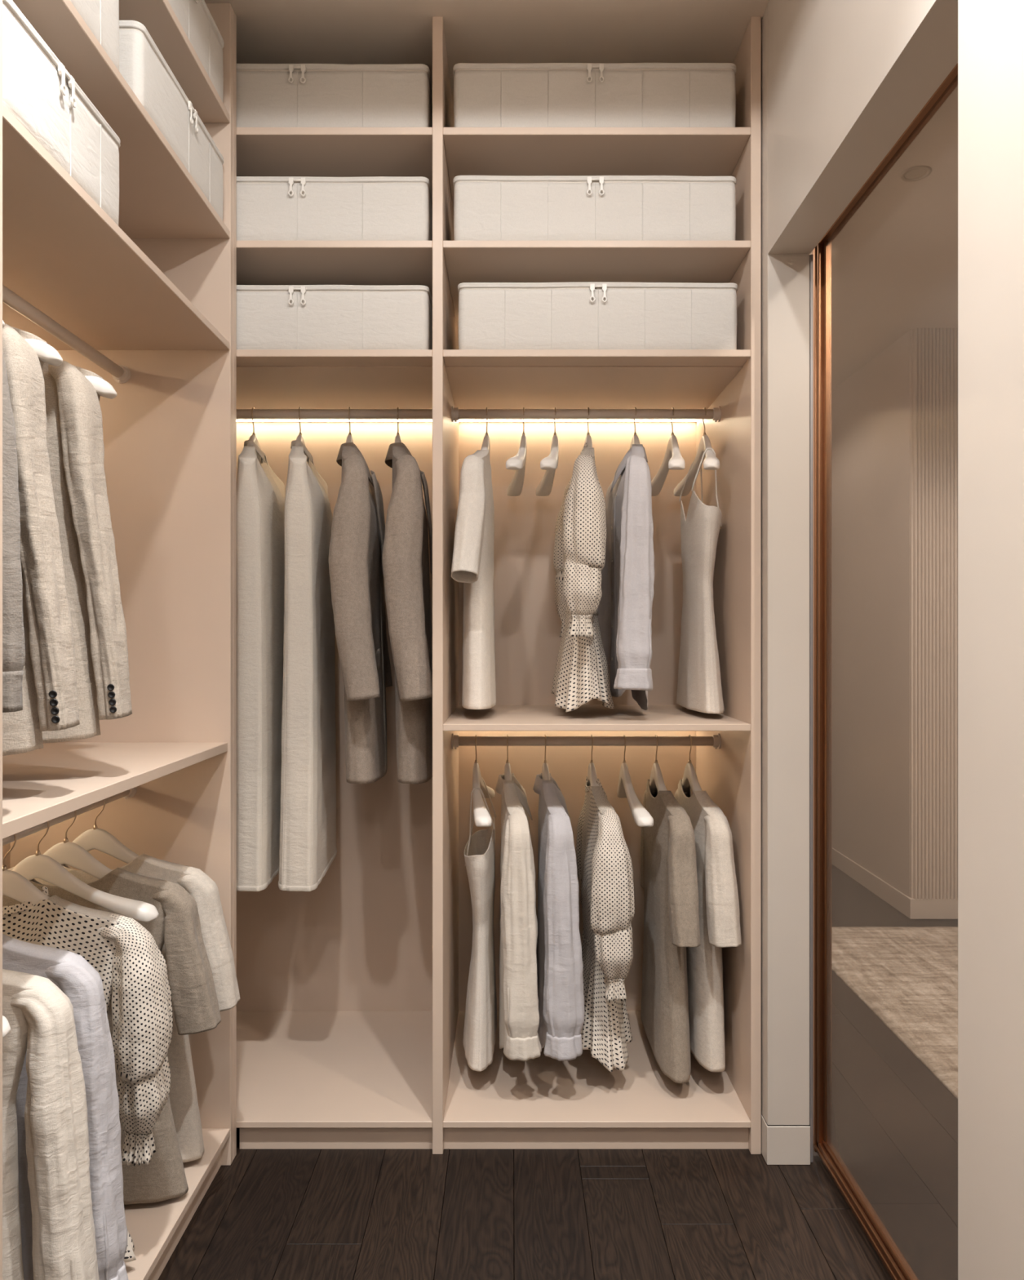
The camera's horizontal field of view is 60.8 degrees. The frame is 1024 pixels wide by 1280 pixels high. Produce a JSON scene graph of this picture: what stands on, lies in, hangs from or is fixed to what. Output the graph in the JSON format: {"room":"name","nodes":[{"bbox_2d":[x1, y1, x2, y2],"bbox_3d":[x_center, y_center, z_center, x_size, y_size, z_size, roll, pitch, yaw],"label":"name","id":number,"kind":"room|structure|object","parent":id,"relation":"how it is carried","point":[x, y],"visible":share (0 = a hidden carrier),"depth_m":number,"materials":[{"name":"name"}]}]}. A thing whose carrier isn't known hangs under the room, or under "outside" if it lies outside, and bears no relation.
{"room":"walk-in closet","nodes":[
{"label":"walk-in closet","id":0,"kind":"room"},
{"bbox_2d":[204,0,769,117],"bbox_3d":[-0.303,-1.520,0.045,1.993,0.080,5.490,0,0,0],"label":"ceiling","id":1,"kind":"structure","parent":0,"point":[268,31],"depth_m":2.12,"materials":[{"name":"paint"}]},
{"bbox_2d":[158,863,958,1279],"bbox_3d":[1.350,1.250,1.750,5.300,0.060,8.900,0,0,0],"label":"floor","id":2,"kind":"structure","parent":0,"point":[268,1214],"depth_m":1.90,"materials":[{"name":"brown wood"}]},
{"bbox_2d":[0,0,233,1279],"bbox_3d":[-0.919,-0.130,1.571,0.532,2.700,0.949,0,0,0],"label":"wardrobe","id":3,"kind":"object","parent":2,"relation":"on","point":[143,304],"visible":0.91,"depth_m":2.01,"materials":[{"name":"beige paint"}]},
{"bbox_2d":[2,1015,10,1037],"bbox_3d":[-0.895,0.433,1.169,0.426,0.210,0.056,0,0,0],"label":"clothes hanger","id":4,"kind":"object","parent":3,"relation":"hanging from","point":[6,1026],"visible":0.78,"depth_m":1.18,"materials":[{"name":"plastic"}]},
{"bbox_2d":[25,338,62,365],"bbox_3d":[-0.909,-0.530,1.335,0.426,0.210,0.056,0,0,0],"label":"clothes hanger","id":5,"kind":"object","parent":3,"relation":"hanging from","point":[46,353],"visible":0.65,"depth_m":1.32,"materials":[{"name":"plastic"}]},
{"bbox_2d":[2,323,79,755],"bbox_3d":[-0.912,-0.175,1.321,0.500,0.700,0.143,0,0,0],"label":"blazer","id":6,"kind":"object","parent":5,"relation":"hanging from","point":[49,682],"visible":0.76,"depth_m":1.29,"materials":[{"name":"beige fabric"}]},
{"bbox_2d":[2,834,115,942],"bbox_3d":[-0.895,0.433,1.558,0.426,0.210,0.056,0,0,0],"label":"clothes hanger","id":7,"kind":"object","parent":3,"relation":"hanging from","point":[16,886],"visible":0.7,"depth_m":1.53,"materials":[{"name":"plastic"}]},
{"bbox_2d":[2,885,173,1262],"bbox_3d":[-0.898,0.777,1.555,0.564,0.680,0.162,0,0,0],"label":"dress","id":8,"kind":"object","parent":7,"relation":"hanging from","point":[132,969],"visible":0.46,"depth_m":1.54,"materials":[{"name":"fabric"}]},
{"bbox_2d":[2,0,120,225],"bbox_3d":[-0.890,-0.769,1.307,0.472,0.159,0.361,0,0,0],"label":"storage box","id":9,"kind":"object","parent":3,"relation":"on","point":[38,90],"visible":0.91,"depth_m":1.27,"materials":[{"name":"fabric"}]},
{"bbox_2d":[11,821,159,922],"bbox_3d":[-0.895,0.433,1.667,0.426,0.210,0.056,0,0,0],"label":"clothes hanger","id":10,"kind":"object","parent":3,"relation":"hanging from","point":[43,867],"visible":0.74,"depth_m":1.65,"materials":[{"name":"plastic"}]},
{"bbox_2d":[70,0,119,70],"bbox_3d":[-0.890,-1.028,1.307,0.472,0.159,0.361,0,0,0],"label":"storage box","id":11,"kind":"object","parent":3,"relation":"on","point":[101,16],"visible":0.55,"depth_m":1.42,"materials":[{"name":"fabric"}]},
{"bbox_2d":[84,375,116,399],"bbox_3d":[-0.909,-0.530,1.520,0.426,0.210,0.056,0,0,0],"label":"clothes hanger","id":12,"kind":"object","parent":3,"relation":"hanging from","point":[103,388],"visible":0.3,"depth_m":1.51,"materials":[{"name":"plastic"}]},
{"bbox_2d":[41,360,132,743],"bbox_3d":[-0.912,-0.175,1.506,0.500,0.700,0.143,0,0,0],"label":"blazer","id":13,"kind":"object","parent":12,"relation":"hanging from","point":[75,445],"visible":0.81,"depth_m":1.47,"materials":[{"name":"beige fabric"}]},
{"bbox_2d":[43,810,160,903],"bbox_3d":[-0.895,0.433,1.770,0.426,0.210,0.056,0,0,0],"label":"clothes hanger","id":14,"kind":"object","parent":3,"relation":"hanging from","point":[66,852],"visible":0.53,"depth_m":1.74,"materials":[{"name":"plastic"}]},
{"bbox_2d":[2,867,221,1204],"bbox_3d":[-0.894,0.791,1.771,0.593,0.658,0.088,0,0,0],"label":"coat","id":15,"kind":"object","parent":14,"relation":"hanging from","point":[194,1000],"visible":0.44,"depth_m":1.75,"materials":[{"name":"grey fabric"}]},
{"bbox_2d":[72,799,139,863],"bbox_3d":[-0.895,0.433,1.895,0.426,0.210,0.056,0,0,0],"label":"clothes hanger","id":16,"kind":"object","parent":3,"relation":"hanging from","point":[95,838],"visible":0.37,"depth_m":1.87,"materials":[{"name":"plastic"}]},
{"bbox_2d":[8,853,240,1163],"bbox_3d":[-0.896,0.791,1.898,0.594,0.654,0.100,0,0,0],"label":"dress","id":17,"kind":"object","parent":16,"relation":"hanging from","point":[183,1095],"visible":0.18,"depth_m":1.88,"materials":[{"name":"beige fabric"}]},
{"bbox_2d":[2,742,227,839],"bbox_3d":[-0.912,0.248,1.573,0.505,0.021,0.906,0,0,0],"label":"shelf","id":18,"kind":"object","parent":3,"relation":"attached to","point":[40,786],"depth_m":1.58,"materials":[{"name":"beige paint"}]},
{"bbox_2d":[2,104,230,350],"bbox_3d":[-0.910,-0.681,1.573,0.510,0.017,0.906,0,0,0],"label":"shelf","id":19,"kind":"object","parent":3,"relation":"attached to","point":[63,254],"depth_m":1.59,"materials":[{"name":"beige paint"}]},
{"bbox_2d":[12,0,230,238],"bbox_3d":[-0.910,-0.940,1.573,0.510,0.017,0.906,0,0,0],"label":"shelf","id":20,"kind":"object","parent":3,"relation":"attached to","point":[159,197],"depth_m":1.65,"materials":[{"name":"beige paint"}]},
{"bbox_2d":[119,20,224,220],"bbox_3d":[-0.890,-1.028,1.786,0.472,0.159,0.461,0,0,0],"label":"storage box","id":21,"kind":"object","parent":3,"relation":"on","point":[142,64],"visible":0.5,"depth_m":1.69,"materials":[{"name":"fabric"}]},
{"bbox_2d":[119,0,230,122],"bbox_3d":[-0.910,-1.208,1.573,0.510,0.018,0.906,0,0,0],"label":"shelf","id":22,"kind":"object","parent":3,"relation":"attached to","point":[158,17],"depth_m":1.79,"materials":[{"name":"beige paint"}]},
{"bbox_2d":[124,1128,230,1279],"bbox_3d":[-0.910,1.142,1.573,0.510,0.017,0.906,0,0,0],"label":"shelf","id":23,"kind":"object","parent":3,"relation":"attached to","point":[151,1227],"depth_m":1.72,"materials":[{"name":"beige paint"}]},
{"bbox_2d":[168,0,224,101],"bbox_3d":[-0.890,-1.298,1.786,0.472,0.159,0.461,0,0,0],"label":"storage box","id":24,"kind":"object","parent":3,"relation":"on","point":[194,16],"visible":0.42,"depth_m":1.88,"materials":[{"name":"fabric"}]},
{"bbox_2d":[233,10,761,1159],"bbox_3d":[-0.297,-0.130,2.378,1.776,2.700,0.664,0,0,0],"label":"wardrobe","id":25,"kind":"object","parent":2,"relation":"on","point":[349,1014],"visible":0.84,"depth_m":2.27,"materials":[{"name":"beige paint"}]},
{"bbox_2d":[247,406,260,448],"bbox_3d":[-0.686,-0.531,2.386,0.056,0.210,0.426,0,0,-4],"label":"clothes hanger","id":26,"kind":"object","parent":25,"relation":"hanging from","point":[253,437],"visible":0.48,"depth_m":2.37,"materials":[{"name":"plastic"}]},
{"bbox_2d":[236,440,284,891],"bbox_3d":[-0.681,0.041,2.384,0.114,1.168,0.436,0,0,-5],"label":"dress","id":27,"kind":"object","parent":26,"relation":"hanging from","point":[260,493],"visible":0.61,"depth_m":2.19,"materials":[{"name":"beige fabric"}]},
{"bbox_2d":[294,406,306,446],"bbox_3d":[-0.559,-0.531,2.386,0.056,0.210,0.426,0,0,-4],"label":"clothes hanger","id":28,"kind":"object","parent":25,"relation":"hanging from","point":[300,437],"visible":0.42,"depth_m":2.37,"materials":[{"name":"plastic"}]},
{"bbox_2d":[278,440,337,891],"bbox_3d":[-0.553,0.041,2.384,0.114,1.168,0.436,0,0,-4],"label":"dress","id":29,"kind":"object","parent":28,"relation":"hanging from","point":[308,850],"visible":0.94,"depth_m":2.19,"materials":[{"name":"beige fabric"}]},
{"bbox_2d":[236,284,432,349],"bbox_3d":[-0.512,-0.770,2.312,0.628,0.160,0.472,0,0,0],"label":"storage box","id":30,"kind":"object","parent":25,"relation":"on","point":[269,317],"visible":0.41,"depth_m":2.08,"materials":[{"name":"fabric"}]},
{"bbox_2d":[236,62,432,127],"bbox_3d":[-0.512,-1.298,2.312,0.629,0.160,0.472,0,0,0],"label":"storage box","id":31,"kind":"object","parent":25,"relation":"on","point":[299,95],"visible":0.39,"depth_m":2.08,"materials":[{"name":"fabric"}]},
{"bbox_2d":[236,176,432,240],"bbox_3d":[-0.512,-1.029,2.312,0.629,0.160,0.472,0,0,0],"label":"storage box","id":32,"kind":"object","parent":25,"relation":"on","point":[268,207],"visible":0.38,"depth_m":2.08,"materials":[{"name":"fabric"}]},
{"bbox_2d":[236,349,432,365],"bbox_3d":[-0.677,-0.681,2.381,0.976,0.017,0.619,0,0,0],"label":"shelf","id":33,"kind":"object","parent":25,"relation":"attached to","point":[244,357],"depth_m":2.08,"materials":[{"name":"beige paint"}]},
{"bbox_2d":[236,240,432,299],"bbox_3d":[-0.677,-0.940,2.381,0.976,0.017,0.619,0,0,0],"label":"shelf","id":34,"kind":"object","parent":25,"relation":"attached to","point":[259,262],"depth_m":2.15,"materials":[{"name":"beige paint"}]},
{"bbox_2d":[236,127,432,194],"bbox_3d":[-0.677,-1.208,2.381,0.976,0.018,0.619,0,0,0],"label":"shelf","id":35,"kind":"object","parent":25,"relation":"attached to","point":[331,152],"depth_m":2.15,"materials":[{"name":"beige paint"}]},
{"bbox_2d":[236,1011,432,1128],"bbox_3d":[-0.677,1.151,2.381,0.976,0.016,0.619,0,0,0],"label":"shelf","id":36,"kind":"object","parent":25,"relation":"attached to","point":[295,1069],"depth_m":2.32,"materials":[{"name":"beige paint"}]},
{"bbox_2d":[346,406,354,443],"bbox_3d":[-0.423,-0.531,2.386,0.056,0.210,0.426,0,0,-5],"label":"clothes hanger","id":37,"kind":"object","parent":25,"relation":"hanging from","point":[349,438],"visible":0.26,"depth_m":2.37,"materials":[{"name":"plastic"}]},
{"bbox_2d":[328,442,392,783],"bbox_3d":[-0.410,-0.085,2.387,0.143,0.894,0.584,0,0,-4],"label":"coat","id":38,"kind":"object","parent":37,"relation":"hanging from","point":[358,522],"visible":0.98,"depth_m":2.13,"materials":[{"name":"grey fabric"}]},
{"bbox_2d":[395,406,401,442],"bbox_3d":[-0.292,-0.531,2.386,0.056,0.210,0.426,0,0,-5],"label":"clothes hanger","id":39,"kind":"object","parent":25,"relation":"hanging from","point":[397,439],"visible":0.23,"depth_m":2.36,"materials":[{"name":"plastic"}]},
{"bbox_2d":[382,442,432,783],"bbox_3d":[-0.278,-0.085,2.387,0.143,0.894,0.584,0,0,-4],"label":"coat","id":40,"kind":"object","parent":39,"relation":"hanging from","point":[406,554],"visible":0.97,"depth_m":2.12,"materials":[{"name":"grey fabric"}]},
{"bbox_2d":[472,734,495,826],"bbox_3d":[-0.079,0.363,2.385,0.056,0.210,0.426,0,0,0],"label":"clothes hanger","id":41,"kind":"object","parent":25,"relation":"hanging from","point":[482,818],"visible":0.95,"depth_m":2.27,"materials":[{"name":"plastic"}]},
{"bbox_2d":[462,777,497,1071],"bbox_3d":[-0.087,0.734,2.383,0.091,0.689,0.400,0,0,0],"label":"dress","id":42,"kind":"object","parent":41,"relation":"hanging from","point":[480,1028],"visible":0.99,"depth_m":2.25,"materials":[{"name":"fabric"}]},
{"bbox_2d":[480,407,490,454],"bbox_3d":[-0.088,-0.531,2.385,0.056,0.210,0.426,0,0,0],"label":"clothes hanger","id":43,"kind":"object","parent":25,"relation":"hanging from","point":[486,444],"visible":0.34,"depth_m":2.34,"materials":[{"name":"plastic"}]},
{"bbox_2d":[451,449,496,709],"bbox_3d":[-0.095,-0.163,2.386,0.105,0.671,0.644,0,0,0],"label":"dress","id":44,"kind":"object","parent":43,"relation":"hanging from","point":[473,562],"visible":1,"depth_m":2.19,"materials":[{"name":"beige fabric"}]},
{"bbox_2d":[504,734,512,816],"bbox_3d":[0.007,0.363,2.385,0.056,0.210,0.426,0,0,0],"label":"clothes hanger","id":45,"kind":"object","parent":25,"relation":"hanging from","point":[508,772],"visible":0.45,"depth_m":2.36,"materials":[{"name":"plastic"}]},
{"bbox_2d":[495,773,542,1061],"bbox_3d":[0.014,0.726,2.384,0.121,0.716,0.568,0,0,0],"label":"shirt","id":46,"kind":"object","parent":45,"relation":"hanging from","point":[519,1015],"visible":1,"depth_m":2.13,"materials":[{"name":"beige fabric"}]},
{"bbox_2d":[506,987,511,1037],"bbox_3d":[-0.008,0.903,2.117,0.009,0.120,0.012,0,0,-13],"label":"placket","id":47,"kind":"object","parent":46,"relation":"attached to","point":[508,989],"depth_m":2.12,"materials":[{"name":"beige fabric"}]},
{"bbox_2d":[506,407,527,496],"bbox_3d":[0.012,-0.531,2.385,0.056,0.210,0.426,0,0,0],"label":"clothes hanger","id":48,"kind":"object","parent":25,"relation":"hanging from","point":[517,462],"visible":0.99,"depth_m":2.36,"materials":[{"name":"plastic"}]},
{"bbox_2d":[542,734,550,780],"bbox_3d":[0.111,0.363,2.385,0.056,0.210,0.426,0,0,0],"label":"clothes hanger","id":49,"kind":"object","parent":25,"relation":"hanging from","point":[545,771],"visible":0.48,"depth_m":2.35,"materials":[{"name":"plastic"}]},
{"bbox_2d":[533,773,585,1061],"bbox_3d":[0.118,0.726,2.384,0.121,0.716,0.564,0,0,0],"label":"shirt","id":50,"kind":"object","parent":49,"relation":"hanging from","point":[560,965],"visible":0.98,"depth_m":2.13,"materials":[{"name":"white fabric"}]},
{"bbox_2d":[548,986,555,1036],"bbox_3d":[0.097,0.903,2.119,0.016,0.120,0.007,0,0,0],"label":"placket","id":51,"kind":"object","parent":50,"relation":"attached to","point":[551,989],"depth_m":2.12,"materials":[{"name":"grey fabric"}]},
{"bbox_2d":[536,407,559,496],"bbox_3d":[0.098,-0.531,2.385,0.056,0.210,0.426,0,0,0],"label":"clothes hanger","id":52,"kind":"object","parent":25,"relation":"hanging from","point":[550,463],"visible":0.98,"depth_m":2.37,"materials":[{"name":"plastic"}]},
{"bbox_2d":[584,407,592,447],"bbox_3d":[0.189,-0.531,2.385,0.056,0.210,0.426,0,0,0],"label":"clothes hanger","id":53,"kind":"object","parent":25,"relation":"hanging from","point":[588,438],"visible":0.21,"depth_m":2.35,"materials":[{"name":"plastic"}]},
{"bbox_2d":[551,442,614,711],"bbox_3d":[0.192,-0.172,2.382,0.162,0.709,0.564,0,0,0],"label":"dress","id":54,"kind":"object","parent":53,"relation":"hanging from","point":[581,676],"visible":1,"depth_m":2.15,"materials":[{"name":"fabric"}]},
{"bbox_2d":[586,734,600,815],"bbox_3d":[0.237,0.363,2.385,0.056,0.210,0.426,0,0,0],"label":"clothes hanger","id":55,"kind":"object","parent":25,"relation":"hanging from","point":[592,774],"visible":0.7,"depth_m":2.35,"materials":[{"name":"plastic"}]},
{"bbox_2d":[576,777,635,1071],"bbox_3d":[0.234,0.722,2.388,0.162,0.709,0.564,0,0,0],"label":"dress","id":56,"kind":"object","parent":55,"relation":"hanging from","point":[604,860],"visible":0.96,"depth_m":2.18,"materials":[{"name":"fabric"}]},
{"bbox_2d":[453,62,736,127],"bbox_3d":[0.199,-1.299,2.312,0.682,0.162,0.472,0,0,0],"label":"storage box","id":57,"kind":"object","parent":25,"relation":"on","point":[486,95],"visible":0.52,"depth_m":2.08,"materials":[{"name":"fabric"}]},
{"bbox_2d":[453,175,736,239],"bbox_3d":[0.199,-1.030,2.312,0.682,0.162,0.472,0,0,0],"label":"storage box","id":58,"kind":"object","parent":25,"relation":"on","point":[486,207],"visible":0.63,"depth_m":2.08,"materials":[{"name":"fabric"}]},
{"bbox_2d":[443,704,751,730],"bbox_3d":[0.202,0.208,2.381,0.731,0.016,0.619,0,0,0],"label":"shelf","id":59,"kind":"object","parent":25,"relation":"attached to","point":[500,717],"depth_m":2.19,"materials":[{"name":"beige paint"}]},
{"bbox_2d":[443,349,751,365],"bbox_3d":[0.202,-0.681,2.381,0.731,0.017,0.619,0,0,0],"label":"shelf","id":60,"kind":"object","parent":25,"relation":"attached to","point":[451,357],"depth_m":2.08,"materials":[{"name":"beige paint"}]},
{"bbox_2d":[443,240,751,333],"bbox_3d":[0.202,-0.940,2.381,0.731,0.017,0.619,0,0,0],"label":"shelf","id":61,"kind":"object","parent":25,"relation":"attached to","point":[713,261],"depth_m":2.14,"materials":[{"name":"beige paint"}]},
{"bbox_2d":[443,127,751,209],"bbox_3d":[0.202,-1.208,2.381,0.731,0.018,0.619,0,0,0],"label":"shelf","id":62,"kind":"object","parent":25,"relation":"attached to","point":[468,151],"depth_m":2.14,"materials":[{"name":"beige paint"}]},
{"bbox_2d":[443,1011,751,1128],"bbox_3d":[0.202,1.151,2.381,0.731,0.016,0.619,0,0,0],"label":"shelf","id":63,"kind":"object","parent":25,"relation":"attached to","point":[543,1091],"depth_m":2.20,"materials":[{"name":"beige paint"}]},
{"bbox_2d":[457,281,737,349],"bbox_3d":[0.206,-0.773,2.312,0.675,0.166,0.472,0,0,0],"label":"storage box","id":64,"kind":"object","parent":25,"relation":"on","point":[570,315],"visible":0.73,"depth_m":2.08,"materials":[{"name":"fabric"}]},
{"bbox_2d":[630,407,639,448],"bbox_3d":[0.317,-0.531,2.385,0.056,0.210,0.426,0,0,0],"label":"clothes hanger","id":65,"kind":"object","parent":25,"relation":"hanging from","point":[635,440],"visible":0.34,"depth_m":2.36,"materials":[{"name":"plastic"}]},
{"bbox_2d":[597,444,654,710],"bbox_3d":[0.310,-0.169,2.386,0.121,0.716,0.564,0,0,0],"label":"shirt","id":66,"kind":"object","parent":65,"relation":"hanging from","point":[624,616],"visible":0.94,"depth_m":2.13,"materials":[{"name":"grey fabric"}]},
{"bbox_2d":[647,618,652,668],"bbox_3d":[0.333,0.009,2.117,0.010,0.120,0.013,0,0,0],"label":"placket","id":67,"kind":"object","parent":66,"relation":"attached to","point":[649,620],"depth_m":2.11,"materials":[{"name":"grey fabric"}]},
{"bbox_2d":[617,734,653,826],"bbox_3d":[0.327,0.363,2.385,0.056,0.210,0.426,0,0,0],"label":"clothes hanger","id":68,"kind":"object","parent":25,"relation":"hanging from","point":[642,818],"visible":0.98,"depth_m":2.27,"materials":[{"name":"plastic"}]},
{"bbox_2d":[649,734,667,794],"bbox_3d":[0.414,0.363,2.385,0.056,0.210,0.426,0,0,0],"label":"clothes hanger","id":69,"kind":"object","parent":25,"relation":"hanging from","point":[657,784],"visible":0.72,"depth_m":2.36,"materials":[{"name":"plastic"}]},
{"bbox_2d":[640,779,701,1083],"bbox_3d":[0.414,0.744,2.384,0.088,0.697,0.593,0,0,0],"label":"dress","id":70,"kind":"object","parent":69,"relation":"hanging from","point":[668,864],"visible":0.95,"depth_m":2.21,"materials":[{"name":"grey fabric"}]},
{"bbox_2d":[651,407,685,496],"bbox_3d":[0.419,-0.531,2.385,0.056,0.210,0.426,0,0,0],"label":"clothes hanger","id":71,"kind":"object","parent":25,"relation":"hanging from","point":[673,459],"visible":0.9,"depth_m":2.40,"materials":[{"name":"plastic"}]},
{"bbox_2d":[681,734,702,795],"bbox_3d":[0.505,0.363,2.385,0.056,0.210,0.426,0,0,0],"label":"clothes hanger","id":72,"kind":"object","parent":25,"relation":"hanging from","point":[690,777],"visible":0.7,"depth_m":2.37,"materials":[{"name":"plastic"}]},
{"bbox_2d":[674,779,742,1071],"bbox_3d":[0.509,0.733,2.386,0.100,0.674,0.594,0,0,0],"label":"dress","id":73,"kind":"object","parent":72,"relation":"hanging from","point":[719,913],"visible":0.58,"depth_m":2.18,"materials":[{"name":"beige fabric"}]},
{"bbox_2d":[674,407,719,496],"bbox_3d":[0.507,-0.531,2.385,0.056,0.210,0.426,0,0,0],"label":"clothes hanger","id":74,"kind":"object","parent":25,"relation":"hanging from","point":[711,461],"visible":0.89,"depth_m":2.40,"materials":[{"name":"plastic"}]},
{"bbox_2d":[676,447,724,713],"bbox_3d":[0.515,-0.160,2.387,0.091,0.689,0.400,0,0,0],"label":"dress","id":75,"kind":"object","parent":74,"relation":"hanging from","point":[700,689],"visible":1,"depth_m":2.27,"materials":[{"name":"fabric"}]},
{"bbox_2d":[831,926,958,1099],"bbox_3d":[2.333,1.213,2.045,2.302,0.013,3.290,0,0,0],"label":"rug","id":76,"kind":"object","parent":2,"relation":"on","point":[907,976],"visible":0.53,"depth_m":3.10,"materials":[{"name":"beige carpet"}]},
{"bbox_2d":[761,4,809,1124],"bbox_3d":[0.644,-0.130,2.410,0.098,2.700,0.760,0,0,0],"label":"wall","id":77,"kind":"structure","parent":0,"point":[785,277],"depth_m":2.03,"materials":[{"name":"paint"}]},
{"bbox_2d":[761,1113,810,1164],"bbox_3d":[0.643,1.175,2.059,0.101,0.090,0.062,0,0,0],"label":"baseboard","id":78,"kind":"object","parent":77,"relation":"attached to","point":[780,1145],"visible":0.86,"depth_m":2.03,"materials":[{"name":"paint"}]},
{"bbox_2d":[831,329,910,897],"bbox_3d":[2.875,-0.072,5.020,2.250,2.585,2.360,0,0,0],"label":"wall","id":79,"kind":"structure","parent":0,"point":[871,408],"depth_m":4.25,"materials":[{"name":"paint"}]},
{"bbox_2d":[831,847,958,919],"bbox_3d":[2.871,1.177,5.008,2.258,0.087,2.383,0,0,0],"label":"baseboard","id":80,"kind":"structure","parent":79,"relation":"attached to","point":[913,908],"depth_m":3.95,"materials":[{"name":"paint"}]},
{"bbox_2d":[910,327,958,899],"bbox_3d":[2.176,-0.116,3.827,0.848,2.498,0.028,0,0,0],"label":"wall panel","id":81,"kind":"object","parent":79,"relation":"attached to","point":[934,353],"visible":0.38,"depth_m":3.81,"materials":[{"name":"paint"}]},
{"bbox_2d":[809,85,958,391],"bbox_3d":[2.346,-1.415,2.300,3.307,0.100,7.800,0,0,0],"label":"ceiling","id":82,"kind":"structure","parent":0,"point":[895,263],"depth_m":3.12,"materials":[{"name":"paint"}]},
{"bbox_2d":[900,164,932,181],"bbox_3d":[1.180,-1.362,2.550,0.084,0.004,0.084,0,0,0],"label":"recessed light","id":83,"kind":"object","parent":82,"relation":"in","point":[915,173],"visible":1,"depth_m":2.55,"materials":[{"name":"brown"}]},
{"bbox_2d":[958,0,1023,1279],"bbox_3d":[0.644,-0.130,-0.767,0.098,2.700,3.866,0,0,0],"label":"wall","id":84,"kind":"structure","parent":0,"point":[991,33],"depth_m":1.09,"materials":[{"name":"paint"}]},
{"bbox_2d":[809,253,813,1162],"bbox_3d":[0.698,0.159,2.036,0.007,2.113,0.012,0,0,0],"label":"door frame","id":85,"kind":"structure","parent":84,"relation":"attached to","point":[811,255],"depth_m":2.03,"materials":[{"name":"brown wood"}]},
{"bbox_2d":[768,0,958,253],"bbox_3d":[0.644,-1.188,1.598,0.098,0.582,0.864,0,0,0],"label":"wall","id":86,"kind":"structure","parent":84,"relation":"attached to","point":[847,79],"depth_m":1.65,"materials":[{"name":"paint"}]},
{"bbox_2d":[813,62,958,1279],"bbox_3d":[0.725,0.110,1.385,0.034,2.178,1.369,0,0,0],"label":"door frame","id":87,"kind":"structure","parent":84,"relation":"in","point":[896,1264],"depth_m":2.01,"materials":[{"name":"brown wood"}]},
{"bbox_3d":[-0.895,0.433,1.270,0.426,0.210,0.056,0,0,0],"label":"clothes hanger","id":88,"kind":"object","parent":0,"visible":0},
{"bbox_2d":[2,968,99,1279],"bbox_3d":[-0.894,0.776,1.276,0.568,0.680,0.121,0,0,0],"label":"shirt","id":89,"kind":"object","parent":88,"relation":"hanging from","point":[57,1144],"visible":0.98,"depth_m":1.25,"materials":[{"name":"beige fabric"}]},
{"bbox_2d":[70,1258,76,1279],"bbox_3d":[-0.627,0.945,1.254,0.012,0.114,0.009,0,0,-13],"label":"placket","id":90,"kind":"object","parent":89,"relation":"attached to","point":[73,1261],"depth_m":1.25,"materials":[{"name":"beige fabric"}]},
{"bbox_3d":[-0.895,0.433,1.369,0.426,0.210,0.056,0,0,0],"label":"clothes hanger","id":91,"kind":"object","parent":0,"visible":0},
{"bbox_2d":[2,933,128,1279],"bbox_3d":[-0.894,0.776,1.377,0.564,0.680,0.121,0,0,0],"label":"shirt","id":92,"kind":"object","parent":91,"relation":"hanging from","point":[69,971],"visible":0.43,"depth_m":1.35,"materials":[{"name":"white fabric"}]},
{"bbox_2d":[103,1212,109,1279],"bbox_3d":[-0.629,0.945,1.355,0.007,0.114,0.016,0,0,0],"label":"placket","id":93,"kind":"object","parent":92,"relation":"attached to","point":[106,1215],"depth_m":1.35,"materials":[{"name":"grey fabric"}]},
{"bbox_3d":[-0.909,-0.530,1.179,0.426,0.210,0.056,0,0,0],"label":"clothes hanger","id":94,"kind":"object","parent":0,"visible":0},
{"bbox_2d":[2,351,25,712],"bbox_3d":[-0.908,-0.206,1.164,0.514,0.605,0.077,0,0,0],"label":"sweatshirt","id":95,"kind":"object","parent":94,"relation":"hanging from","point":[13,632],"visible":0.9,"depth_m":1.15,"materials":[{"name":"grey fabric"}]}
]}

